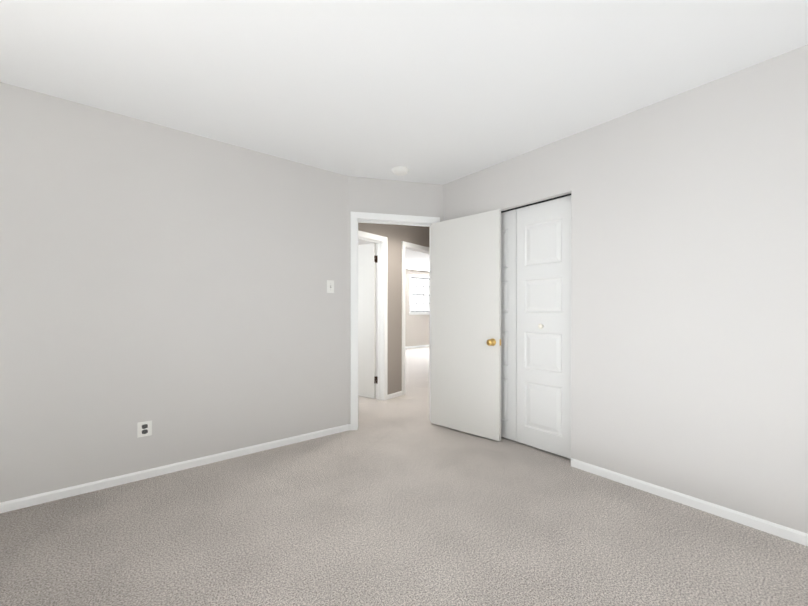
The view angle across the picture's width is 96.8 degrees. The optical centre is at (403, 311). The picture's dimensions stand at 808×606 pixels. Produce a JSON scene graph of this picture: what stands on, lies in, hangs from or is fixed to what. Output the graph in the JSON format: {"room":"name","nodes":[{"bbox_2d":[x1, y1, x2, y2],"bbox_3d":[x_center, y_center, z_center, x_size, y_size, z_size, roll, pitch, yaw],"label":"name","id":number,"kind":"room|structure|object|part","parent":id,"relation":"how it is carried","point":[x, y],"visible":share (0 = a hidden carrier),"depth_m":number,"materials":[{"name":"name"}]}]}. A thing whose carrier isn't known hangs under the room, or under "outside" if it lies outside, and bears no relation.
{"room":"empty bedroom","nodes":[
{"label":"empty bedroom","id":0,"kind":"room"},
{"bbox_2d":[0,82,347,502],"bbox_3d":[-2.009,-0.080,2.330,3.731,2.440,0.120,0,0,-39],"label":"wall","id":1,"kind":"structure","parent":0,"point":[171,283],"depth_m":2.47,"materials":[{"name":"paint"}]},
{"bbox_2d":[137,420,151,437],"bbox_3d":[-1.768,0.802,2.443,0.080,0.100,0.008,0,0,-39],"label":"electrical outlet plate","id":2,"kind":"object","parent":1,"relation":"attached to","point":[144,428],"visible":1,"depth_m":2.44,"materials":[{"name":"white plastic"}]},
{"bbox_2d":[0,424,347,512],"bbox_3d":[-1.931,1.111,2.308,3.585,0.057,0.012,0,0,-39],"label":"baseboard","id":3,"kind":"structure","parent":1,"relation":"attached to","point":[24,502],"depth_m":2.46,"materials":[{"name":"white wood"}]},
{"bbox_2d":[327,280,333,292],"bbox_3d":[-0.676,-0.230,3.318,0.072,0.116,0.021,0,0,-39],"label":"switch plate","id":4,"kind":"object","parent":1,"relation":"attached to","point":[330,286],"visible":1,"depth_m":3.32,"materials":[{"name":"white plastic"}]},
{"bbox_2d":[358,223,428,393],"bbox_3d":[-0.174,-0.080,4.803,0.120,2.440,3.500,0,0,39],"label":"wall","id":5,"kind":"structure","parent":0,"point":[396,235],"depth_m":4.78,"materials":[{"name":"paint"}]},
{"bbox_2d":[358,243,377,397],"bbox_3d":[-0.669,0.121,4.869,0.794,2.015,0.041,0,0,36],"label":"hall door","id":6,"kind":"structure","parent":5,"relation":"in","point":[367,262],"depth_m":4.71,"materials":[{"name":"paint"},{"name":"wood"}]},
{"bbox_2d":[358,230,387,400],"bbox_3d":[-0.558,0.092,4.329,0.156,2.097,0.904,0,0,39],"label":"trim","id":7,"kind":"structure","parent":5,"relation":"attached to","point":[381,242],"depth_m":4.61,"materials":[{"name":"white wood"}]},
{"bbox_2d":[388,391,401,398],"bbox_3d":[-0.125,1.112,4.758,0.012,0.057,0.308,0,0,39],"label":"baseboard","id":8,"kind":"structure","parent":5,"relation":"attached to","point":[393,395],"depth_m":4.75,"materials":[{"name":"white wood"}]},
{"bbox_2d":[402,241,428,394],"bbox_3d":[0.214,0.092,5.282,0.156,2.097,0.934,0,0,39],"label":"trim","id":9,"kind":"structure","parent":5,"relation":"attached to","point":[414,247],"depth_m":4.90,"materials":[{"name":"white wood"}]},
{"bbox_2d":[348,176,442,423],"bbox_3d":[-0.059,-0.080,3.623,1.078,2.440,0.120,0,0,-14],"label":"wall","id":10,"kind":"structure","parent":0,"point":[374,195],"depth_m":3.53,"materials":[{"name":"paint"}]},
{"bbox_2d":[351,211,439,429],"bbox_3d":[-0.091,0.091,3.615,0.904,2.097,0.156,0,0,-14],"label":"door frame","id":11,"kind":"structure","parent":10,"relation":"attached to","point":[378,218],"depth_m":3.46,"materials":[{"name":"white wood"}]},
{"bbox_2d":[431,209,500,440],"bbox_3d":[0.585,0.120,3.398,0.205,2.015,0.763,0,0,-39],"label":"entry door","id":12,"kind":"structure","parent":10,"relation":"in","point":[466,324],"depth_m":3.33,"materials":[{"name":"white wood"}]},
{"bbox_3d":[0.802,0.270,3.150,0.180,0.066,0.106,0,0,-39],"label":"knob","id":13,"kind":"part","parent":12,"relation":"part of","materials":[{"name":"gold metal"}]},
{"bbox_2d":[0,346,807,605],"bbox_3d":[1.402,1.190,5.474,13.750,0.100,11.900,0,0,-39],"label":"floor","id":14,"kind":"structure","parent":0,"point":[402,500],"depth_m":1.81,"materials":[{"name":"carpet"}]},
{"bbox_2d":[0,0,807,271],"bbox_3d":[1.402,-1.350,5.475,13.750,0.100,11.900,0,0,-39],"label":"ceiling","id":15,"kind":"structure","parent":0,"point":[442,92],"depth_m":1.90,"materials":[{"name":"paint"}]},
{"bbox_2d":[392,166,408,175],"bbox_3d":[-0.032,-1.278,3.289,0.162,0.044,0.162,0,0,-39],"label":"smoke detector","id":16,"kind":"object","parent":15,"relation":"attached to","point":[400,170],"visible":1,"depth_m":3.25,"materials":[{"name":"white plastic"}]},
{"bbox_2d":[405,269,428,345],"bbox_3d":[-1.076,-0.079,10.248,10.600,2.440,0.120,0,0,-39],"label":"wall","id":17,"kind":"structure","parent":0,"point":[416,330],"depth_m":11.31,"materials":[{"name":"paint"}]},
{"bbox_2d":[405,345,428,347],"bbox_3d":[-1.035,1.112,10.197,10.600,0.057,0.012,0,0,-39],"label":"baseboard","id":18,"kind":"structure","parent":17,"relation":"attached to","point":[416,346],"depth_m":11.35,"materials":[{"name":"white wood"}]},
{"bbox_2d":[409,275,428,314],"bbox_3d":[0.524,-0.534,11.530,1.480,1.710,0.200,0,0,-39],"label":"window","id":19,"kind":"structure","parent":17,"relation":"in","point":[419,298],"depth_m":11.57,"materials":[{"name":"white glass"}]},
{"bbox_2d":[411,277,428,311],"bbox_3d":[0.524,-0.534,11.530,0.880,1.110,0.040,0,0,-39],"label":"window grille","id":20,"kind":"object","parent":19,"relation":"attached to","point":[423,294],"visible":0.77,"depth_m":11.51,"materials":[{"name":"white"}]},
{"bbox_2d":[467,186,570,215],"bbox_3d":[0.938,-0.910,3.058,0.050,0.040,1.012,0,0,-39],"label":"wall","id":21,"kind":"structure","parent":0,"point":[541,197],"depth_m":2.92,"materials":[{"name":"paint"}]},
{"bbox_2d":[443,45,807,533],"bbox_3d":[1.936,-0.080,1.879,0.120,2.440,4.877,0,0,-39],"label":"wall","id":22,"kind":"structure","parent":0,"point":[689,292],"depth_m":2.09,"materials":[{"name":"paint"}]},
{"bbox_2d":[571,458,807,545],"bbox_3d":[2.288,1.111,1.340,0.012,0.057,3.356,0,0,-39],"label":"baseboard","id":23,"kind":"structure","parent":22,"relation":"attached to","point":[787,533],"depth_m":2.05,"materials":[{"name":"white wood"}]},
{"bbox_3d":[0.992,-0.918,3.101,0.044,0.024,1.010,0,0,-39],"label":"track rail","id":24,"kind":"object","parent":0,"visible":0},
{"bbox_2d":[501,209,515,440],"bbox_3d":[0.828,0.120,3.303,0.028,2.010,0.484,0,0,-39],"label":"bifold closet door","id":25,"kind":"structure","parent":24,"relation":"hanging from","point":[508,324],"depth_m":3.16,"materials":[{"name":"white wood"}]},
{"bbox_2d":[501,193,570,212],"bbox_3d":[0.992,-0.896,3.101,0.019,0.020,1.010,0,0,-39],"label":"closet track","id":26,"kind":"object","parent":24,"relation":"attached to","point":[536,203],"visible":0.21,"depth_m":2.95,"materials":[{"name":"black"}]},
{"bbox_2d":[516,195,570,458],"bbox_3d":[1.123,0.120,2.911,0.063,2.010,0.484,0,0,-39],"label":"bifold closet door","id":27,"kind":"structure","parent":24,"relation":"hanging from","point":[543,325],"depth_m":2.90,"materials":[{"name":"white wood"}]}
]}

